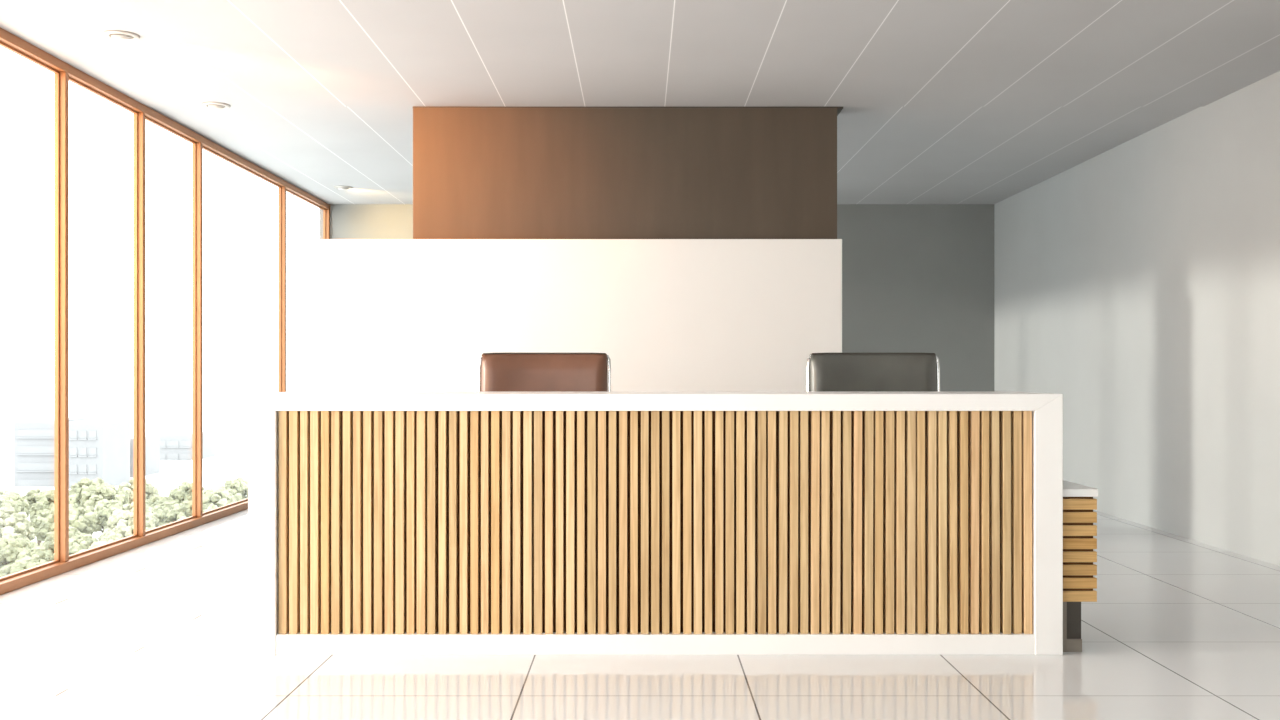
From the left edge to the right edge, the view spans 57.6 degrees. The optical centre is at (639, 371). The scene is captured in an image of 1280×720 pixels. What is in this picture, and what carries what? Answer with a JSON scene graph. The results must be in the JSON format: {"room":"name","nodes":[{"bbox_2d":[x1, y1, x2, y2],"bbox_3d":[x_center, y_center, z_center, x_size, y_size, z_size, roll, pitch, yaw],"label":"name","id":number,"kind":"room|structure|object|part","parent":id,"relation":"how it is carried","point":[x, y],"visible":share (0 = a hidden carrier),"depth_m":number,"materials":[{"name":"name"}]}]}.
{"room":"lobby","nodes":[
{"label":"lobby","id":0,"kind":"room"},
{"bbox_2d":[0,41,59,580],"bbox_3d":[-3.500,-0.332,6.470,0.024,2.947,1.038,0,0,0],"label":"window","id":1,"kind":"structure","parent":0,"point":[56,73],"depth_m":6.97,"materials":[{"name":"brown wood"}]},
{"bbox_2d":[69,77,137,558],"bbox_3d":[-3.500,-0.332,7.555,0.024,2.947,1.048,0,0,0],"label":"window","id":2,"kind":"structure","parent":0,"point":[72,80],"depth_m":8.07,"materials":[{"name":"brown wood"}]},
{"bbox_2d":[0,27,329,209],"bbox_3d":[-3.485,-1.833,4.880,0.070,0.055,16.160,0,0,0],"label":"trim","id":3,"kind":"structure","parent":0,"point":[6,37],"depth_m":7.97,"materials":[{"name":"brown wood"}]},
{"bbox_2d":[145,116,195,533],"bbox_3d":[-3.500,-0.332,8.630,0.024,2.947,1.018,0,0,0],"label":"window","id":4,"kind":"structure","parent":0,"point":[146,118],"depth_m":9.12,"materials":[{"name":"brown wood"}]},
{"bbox_2d":[286,189,325,238],"bbox_3d":[-3.500,-0.332,12.130,0.024,2.947,1.558,0,0,0],"label":"window","id":5,"kind":"structure","parent":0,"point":[288,191],"depth_m":12.82,"materials":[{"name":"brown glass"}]},
{"bbox_2d":[288,239,841,391],"bbox_3d":[-0.522,0.138,8.230,3.855,2.124,0.308,0,0,0],"label":"wall","id":6,"kind":"structure","parent":0,"point":[364,314],"depth_m":8.08,"materials":[{"name":"white paint"}]},
{"bbox_2d":[0,0,1279,203],"bbox_3d":[0.190,-1.960,4.880,7.520,0.200,16.160,0,0,0],"label":"ceiling","id":7,"kind":"structure","parent":0,"point":[942,101],"depth_m":7.17,"materials":[{"name":"white paint"}]},
{"bbox_2d":[103,30,139,40],"bbox_3d":[-2.860,-1.849,6.420,0.190,0.043,0.190,0,0,0],"label":"ceiling spotlight","id":8,"kind":"object","parent":7,"relation":"attached to","point":[128,36],"visible":1,"depth_m":6.38,"materials":[{"name":"white metal"}]},
{"bbox_2d":[202,102,230,108],"bbox_3d":[-2.950,-1.849,8.100,0.190,0.043,0.190,0,0,0],"label":"ceiling spotlight","id":9,"kind":"object","parent":7,"relation":"attached to","point":[212,105],"visible":1,"depth_m":8.05,"materials":[{"name":"white metal"}]},
{"bbox_2d":[334,186,352,189],"bbox_3d":[-3.000,-1.859,11.760,0.190,0.043,0.190,0,0,0],"label":"ceiling spotlight","id":10,"kind":"object","parent":7,"relation":"attached to","point":[336,187],"visible":1,"depth_m":11.71,"materials":[{"name":"white metal"}]},
{"bbox_2d":[413,107,842,238],"bbox_3d":[-0.084,-1.392,8.288,3.017,0.936,0.284,0,0,0],"label":"panel","id":11,"kind":"object","parent":7,"relation":"hanging from","point":[479,172],"visible":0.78,"depth_m":8.15,"materials":[{"name":"brown wood"}]},
{"bbox_2d":[0,509,1279,719],"bbox_3d":[0.190,1.260,4.880,7.520,0.120,16.160,0,0,0],"label":"floor","id":12,"kind":"structure","parent":0,"point":[1177,627],"depth_m":4.66,"materials":[{"name":"tile"}]},
{"bbox_2d":[478,353,610,390],"bbox_3d":[-0.493,0.549,5.801,0.688,1.300,0.589,0,0,0],"label":"office chair","id":13,"kind":"object","parent":12,"relation":"on","point":[499,371],"visible":0.15,"depth_m":5.99,"materials":[{"name":"brown leather"}]},
{"bbox_3d":[-0.826,0.325,6.003,0.027,0.829,0.061,0,0,20],"label":"rail","id":14,"kind":"part","parent":13,"relation":"part of","materials":[{"name":"silver metal"}]},
{"bbox_3d":[-0.160,0.325,6.003,0.027,0.829,0.061,0,0,-20],"label":"rail","id":15,"kind":"part","parent":13,"relation":"part of","materials":[{"name":"silver metal"}]},
{"bbox_2d":[248,391,1062,654],"bbox_3d":[0.066,0.646,5.240,3.455,1.107,0.620,0,0,0],"label":"reception desk","id":16,"kind":"object","parent":12,"relation":"on","point":[380,522],"visible":1,"depth_m":4.95,"materials":[{"name":"brown wood"}]},
{"bbox_2d":[807,353,939,390],"bbox_3d":[1.205,0.549,5.801,0.688,1.300,0.589,0,0,0],"label":"office chair","id":17,"kind":"object","parent":12,"relation":"on","point":[825,371],"visible":0.2,"depth_m":5.99,"materials":[{"name":"black leather"}]},
{"bbox_3d":[0.872,0.325,6.003,0.027,0.829,0.061,0,0,20],"label":"rail","id":18,"kind":"part","parent":17,"relation":"part of","materials":[{"name":"silver metal"}]},
{"bbox_3d":[1.538,0.325,6.003,0.027,0.829,0.061,0,0,-20],"label":"rail","id":19,"kind":"part","parent":17,"relation":"part of","materials":[{"name":"silver metal"}]},
{"bbox_2d":[1063,480,1097,651],"bbox_3d":[1.879,0.850,5.277,0.164,0.700,0.606,0,0,0],"label":"base cabinet","id":20,"kind":"object","parent":12,"relation":"on","point":[1079,503],"visible":0.49,"depth_m":4.98,"materials":[{"name":"brown wood"}]},
{"bbox_3d":[1.847,1.093,5.024,0.096,0.215,0.080,0,0,0],"label":"leg","id":21,"kind":"part","parent":20,"relation":"part of","materials":[{"name":"brown metal"}]},
{"bbox_3d":[1.861,1.065,5.024,0.064,0.160,0.068,0,0,0],"label":"inset plate","id":22,"kind":"part","parent":20,"relation":"part of","materials":[{"name":"grey metal"}]},
{"bbox_2d":[320,204,993,390],"bbox_3d":[0.265,-0.370,13.035,7.670,3.380,0.150,0,0,0],"label":"wall","id":23,"kind":"structure","parent":0,"point":[917,278],"depth_m":12.96,"materials":[{"name":"grey paint"}]},
{"bbox_2d":[0,501,247,594],"bbox_3d":[-3.479,1.171,4.880,0.082,0.058,16.160,0,0,0],"label":"trim","id":24,"kind":"structure","parent":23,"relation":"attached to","point":[23,580],"depth_m":7.55,"materials":[{"name":"brown wood"}]},
{"bbox_2d":[60,72,68,561],"bbox_3d":[-3.484,-0.332,7.010,0.064,2.947,0.042,0,0,0],"label":"window post","id":25,"kind":"object","parent":24,"relation":"on","point":[64,76],"visible":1,"depth_m":6.99,"materials":[{"name":"brown wood"}]},
{"bbox_2d":[138,112,144,535],"bbox_3d":[-3.484,-0.332,8.100,0.064,2.947,0.042,0,0,0],"label":"window post","id":26,"kind":"object","parent":24,"relation":"on","point":[141,116],"visible":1,"depth_m":8.08,"materials":[{"name":"brown wood"}]},
{"bbox_2d":[196,142,202,516],"bbox_3d":[-3.484,-0.332,9.160,0.064,2.947,0.042,0,0,0],"label":"window post","id":27,"kind":"object","parent":24,"relation":"on","point":[199,146],"visible":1,"depth_m":9.14,"materials":[{"name":"brown wood"}]},
{"bbox_2d":[281,186,285,391],"bbox_3d":[-3.484,-0.332,11.330,0.064,2.947,0.042,0,0,0],"label":"window post","id":28,"kind":"object","parent":24,"relation":"on","point":[283,188],"visible":0.56,"depth_m":11.31,"materials":[{"name":"brown wood"}]},
{"bbox_2d":[326,209,329,238],"bbox_3d":[-3.484,-0.332,12.930,0.064,2.947,0.042,0,0,0],"label":"window post","id":29,"kind":"object","parent":24,"relation":"on","point":[327,210],"visible":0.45,"depth_m":12.91,"materials":[{"name":"brown wood"}]},
{"bbox_2d":[203,146,280,514],"bbox_3d":[-3.500,-0.332,10.245,0.024,2.947,2.128,0,0,0],"label":"window","id":30,"kind":"structure","parent":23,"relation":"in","point":[204,148],"depth_m":11.29,"materials":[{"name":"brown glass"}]},
{"bbox_2d":[994,71,1279,565],"bbox_3d":[4.025,-0.370,4.880,0.150,3.380,16.160,0,0,0],"label":"wall","id":31,"kind":"structure","parent":0,"point":[1137,283],"depth_m":8.79,"materials":[{"name":"paint"}]},
{"label":"outside","id":32,"kind":"structure","parent":0,"visible":0},
{"bbox_2d":[0,401,247,541],"bbox_3d":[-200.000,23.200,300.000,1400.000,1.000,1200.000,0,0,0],"label":"sky","id":33,"kind":"structure","parent":32,"point":[229,419],"depth_m":475.68,"materials":[{"name":"white"}]},
{"bbox_2d":[0,495,20,513],"bbox_3d":[-73.963,18.381,132.400,5.675,8.655,5.722,0,0,-1],"label":"tree","id":34,"kind":"object","parent":33,"relation":"on","point":[3,503],"visible":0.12,"depth_m":132.84,"materials":[{"name":"green plant"}]},
{"bbox_2d":[0,488,27,501],"bbox_3d":[-79.588,18.630,145.367,5.476,8.157,5.444,0,0,-37],"label":"tree","id":35,"kind":"object","parent":33,"relation":"on","point":[3,489],"visible":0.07,"depth_m":144.93,"materials":[{"name":"green plant"}]},
{"bbox_2d":[0,489,28,517],"bbox_3d":[-75.841,18.356,138.798,5.818,8.705,5.675,0,0,-44],"label":"tree","id":36,"kind":"object","parent":33,"relation":"on","point":[19,500],"visible":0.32,"depth_m":138.77,"materials":[{"name":"green plant"}]},
{"bbox_2d":[0,506,31,540],"bbox_3d":[-65.500,18.254,119.026,5.981,8.910,5.947,0,0,43],"label":"tree","id":37,"kind":"object","parent":33,"relation":"on","point":[6,512],"visible":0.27,"depth_m":119.19,"materials":[{"name":"green plant"}]},
{"bbox_2d":[0,517,34,539],"bbox_3d":[-62.161,18.444,113.593,5.250,8.530,5.434,0,0,9],"label":"tree","id":38,"kind":"object","parent":33,"relation":"on","point":[9,526],"visible":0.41,"depth_m":113.57,"materials":[{"name":"green plant"}]},
{"bbox_2d":[0,533,37,568],"bbox_3d":[-57.407,18.737,106.263,4.888,7.942,5.052,0,0,44],"label":"tree","id":39,"kind":"object","parent":33,"relation":"on","point":[10,547],"visible":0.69,"depth_m":105.11,"materials":[{"name":"green plant"}]},
{"bbox_2d":[0,557,43,576],"bbox_3d":[-49.630,18.844,93.757,4.756,7.728,4.916,0,0,22],"label":"tree","id":40,"kind":"object","parent":33,"relation":"on","point":[24,563],"visible":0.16,"depth_m":92.94,"materials":[{"name":"green plant"}]},
{"bbox_2d":[15,546,53,562],"bbox_3d":[-51.852,18.849,100.321,4.749,7.717,4.909,0,0,-19],"label":"tree","id":41,"kind":"object","parent":33,"relation":"on","point":[38,553],"visible":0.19,"depth_m":99.59,"materials":[{"name":"green plant"}]},
{"bbox_2d":[24,488,47,545],"bbox_3d":[-77.949,18.907,151.376,5.080,7.601,4.955,0,0,-42],"label":"tree","id":42,"kind":"object","parent":33,"relation":"on","point":[31,495],"visible":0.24,"depth_m":150.27,"materials":[{"name":"green plant"}]},
{"bbox_3d":[-77.949,16.709,151.376,5.080,3.206,4.955,0,0,-42],"label":"crown","id":43,"kind":"part","parent":42,"relation":"part of","materials":[{"name":"green plant"}]},
{"bbox_2d":[29,509,49,535],"bbox_3d":[-66.536,19.107,131.896,4.721,7.200,4.760,0,0,6],"label":"tree","id":44,"kind":"object","parent":33,"relation":"on","point":[37,519],"visible":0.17,"depth_m":130.24,"materials":[{"name":"green plant"}]},
{"bbox_2d":[29,489,77,519],"bbox_3d":[-70.022,18.314,138.902,5.340,8.790,5.724,0,0,-23],"label":"tree","id":45,"kind":"object","parent":33,"relation":"on","point":[46,501],"visible":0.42,"depth_m":137.25,"materials":[{"name":"green plant"}]},
{"bbox_2d":[14,418,96,486],"bbox_3d":[-118.856,16.311,236.825,9.888,13.450,14.350,0,0,0],"label":"office building","id":46,"kind":"structure","parent":33,"relation":"on","point":[33,438],"depth_m":230.03,"materials":[{"name":"grey"}]},
{"bbox_2d":[40,526,81,552],"bbox_3d":[-56.038,18.890,113.372,4.857,7.636,4.699,0,0,-25],"label":"tree","id":47,"kind":"object","parent":33,"relation":"on","point":[48,543],"visible":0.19,"depth_m":112.22,"materials":[{"name":"green plant"}]},
{"bbox_2d":[36,505,96,540],"bbox_3d":[-59.000,18.143,120.073,5.548,9.131,5.946,0,0,10],"label":"tree","id":48,"kind":"object","parent":33,"relation":"on","point":[86,522],"visible":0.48,"depth_m":118.70,"materials":[{"name":"green plant"}]},
{"bbox_2d":[45,504,93,529],"bbox_3d":[-62.205,18.491,126.402,5.191,8.435,5.366,0,0,-33],"label":"tree","id":49,"kind":"object","parent":33,"relation":"on","point":[52,509],"visible":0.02,"depth_m":126.04,"materials":[{"name":"green plant"}]},
{"bbox_2d":[69,533,107,554],"bbox_3d":[-50.818,18.742,106.598,4.881,7.932,5.046,0,0,-23],"label":"tree","id":50,"kind":"object","parent":33,"relation":"on","point":[83,541],"visible":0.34,"depth_m":105.57,"materials":[{"name":"green plant"}]},
{"bbox_2d":[69,477,110,506],"bbox_3d":[-71.519,18.219,151.768,5.888,8.980,5.937,0,0,-20],"label":"tree","id":51,"kind":"object","parent":33,"relation":"on","point":[78,488],"visible":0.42,"depth_m":149.97,"materials":[{"name":"green plant"}]},
{"bbox_2d":[79,539,114,551],"bbox_3d":[-45.745,18.614,100.226,5.497,8.189,5.466,0,0,-7],"label":"tree","id":52,"kind":"object","parent":33,"relation":"on","point":[111,540],"visible":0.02,"depth_m":99.64,"materials":[{"name":"green plant"}]},
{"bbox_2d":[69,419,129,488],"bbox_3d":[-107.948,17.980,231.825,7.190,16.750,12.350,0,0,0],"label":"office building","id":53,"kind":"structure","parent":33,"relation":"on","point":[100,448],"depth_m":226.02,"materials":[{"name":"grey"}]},
{"bbox_2d":[95,541,107,546],"bbox_3d":[-43.193,18.261,94.292,5.946,8.896,5.799,0,0,44],"label":"tree","id":54,"kind":"object","parent":33,"relation":"on","point":[105,542],"visible":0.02,"depth_m":94.86,"materials":[{"name":"green plant"}]},
{"bbox_2d":[78,483,128,531],"bbox_3d":[-66.828,18.277,144.560,5.860,8.864,5.811,0,0,26],"label":"tree","id":55,"kind":"object","parent":33,"relation":"on","point":[103,491],"visible":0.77,"depth_m":143.53,"materials":[{"name":"green plant"}]},
{"bbox_3d":[-66.828,15.773,144.560,5.860,3.854,5.811,0,0,26],"label":"crown","id":56,"kind":"part","parent":55,"relation":"part of","materials":[{"name":"green plant"}]},
{"bbox_2d":[86,500,123,532],"bbox_3d":[-63.361,18.972,138.336,4.987,7.472,5.016,0,0,-7],"label":"tree","id":57,"kind":"object","parent":33,"relation":"on","point":[91,508],"visible":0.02,"depth_m":137.52,"materials":[{"name":"green plant"}]},
{"bbox_3d":[-63.361,16.786,138.336,4.987,3.100,5.016,0,0,-7],"label":"crown","id":58,"kind":"part","parent":57,"relation":"part of","materials":[{"name":"green plant"}]},
{"bbox_2d":[93,500,122,531],"bbox_3d":[-59.809,18.602,131.962,5.054,8.212,5.224,0,0,-24],"label":"tree","id":59,"kind":"object","parent":33,"relation":"on","point":[103,509],"visible":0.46,"depth_m":130.20,"materials":[{"name":"green plant"}]},
{"bbox_2d":[97,523,133,541],"bbox_3d":[-49.705,18.664,112.797,5.399,8.089,5.430,0,0,21],"label":"tree","id":60,"kind":"object","parent":33,"relation":"on","point":[121,530],"visible":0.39,"depth_m":111.50,"materials":[{"name":"green plant"}]},
{"bbox_2d":[105,510,155,529],"bbox_3d":[-52.383,18.448,119.759,5.721,8.522,5.688,0,0,13],"label":"tree","id":61,"kind":"object","parent":33,"relation":"on","point":[127,517],"visible":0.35,"depth_m":118.90,"materials":[{"name":"green plant"}]},
{"bbox_2d":[103,501,159,529],"bbox_3d":[-55.018,18.306,126.015,5.610,8.806,5.420,0,0,-22],"label":"tree","id":62,"kind":"object","parent":33,"relation":"on","point":[117,507],"visible":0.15,"depth_m":125.51,"materials":[{"name":"green plant"}]},
{"bbox_2d":[118,477,159,503],"bbox_3d":[-65.382,18.187,151.382,5.566,9.044,5.762,0,0,-34],"label":"tree","id":63,"kind":"object","parent":33,"relation":"on","point":[150,490],"visible":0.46,"depth_m":150.19,"materials":[{"name":"green plant"}]},
{"bbox_2d":[130,436,159,477],"bbox_3d":[-111.565,19.407,255.825,6.879,10.150,12.350,0,0,0],"label":"office building","id":64,"kind":"structure","parent":33,"relation":"on","point":[152,443],"depth_m":256.93,"materials":[{"name":"grey"}]},
{"bbox_2d":[145,495,175,506],"bbox_3d":[-57.297,18.679,138.775,5.125,8.057,4.959,0,0,43],"label":"tree","id":65,"kind":"object","parent":33,"relation":"on","point":[155,499],"visible":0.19,"depth_m":138.40,"materials":[{"name":"green plant"}]},
{"bbox_2d":[153,502,172,525],"bbox_3d":[-53.723,18.716,132.268,4.913,7.984,5.079,0,0,-19],"label":"tree","id":66,"kind":"object","parent":33,"relation":"on","point":[164,507],"visible":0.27,"depth_m":131.06,"materials":[{"name":"green plant"}]},
{"bbox_2d":[152,431,215,459],"bbox_3d":[-120.206,22.734,306.825,11.350,13.450,14.350,0,0,0],"label":"office building","id":67,"kind":"structure","parent":33,"relation":"on","point":[174,445],"depth_m":300.01,"materials":[{"name":"grey"}]},
{"bbox_2d":[163,500,209,523],"bbox_3d":[-48.799,18.284,126.083,5.447,8.851,5.630,0,0,28],"label":"tree","id":68,"kind":"object","parent":33,"relation":"on","point":[184,508],"visible":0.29,"depth_m":124.79,"materials":[{"name":"green plant"}]},
{"bbox_2d":[169,481,204,503],"bbox_3d":[-58.804,18.498,151.734,5.484,8.422,5.117,0,0,28],"label":"tree","id":69,"kind":"object","parent":33,"relation":"on","point":[181,494],"visible":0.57,"depth_m":150.12,"materials":[{"name":"green plant"}]},
{"bbox_2d":[203,489,233,509],"bbox_3d":[-50.923,18.367,138.995,5.661,8.684,5.804,0,0,-4],"label":"tree","id":70,"kind":"object","parent":33,"relation":"on","point":[217,497],"visible":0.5,"depth_m":137.99,"materials":[{"name":"green plant"}]},
{"bbox_2d":[203,488,236,506],"bbox_3d":[-53.316,18.579,145.910,5.461,8.260,5.415,0,0,-17],"label":"tree","id":71,"kind":"object","parent":33,"relation":"on","point":[208,489],"visible":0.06,"depth_m":145.77,"materials":[{"name":"green plant"}]},
{"bbox_2d":[218,477,247,500],"bbox_3d":[-52.458,18.260,151.535,5.882,8.897,5.833,0,0,36],"label":"tree","id":72,"kind":"object","parent":33,"relation":"on","point":[238,487],"visible":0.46,"depth_m":150.28,"materials":[{"name":"green plant"}]}
]}

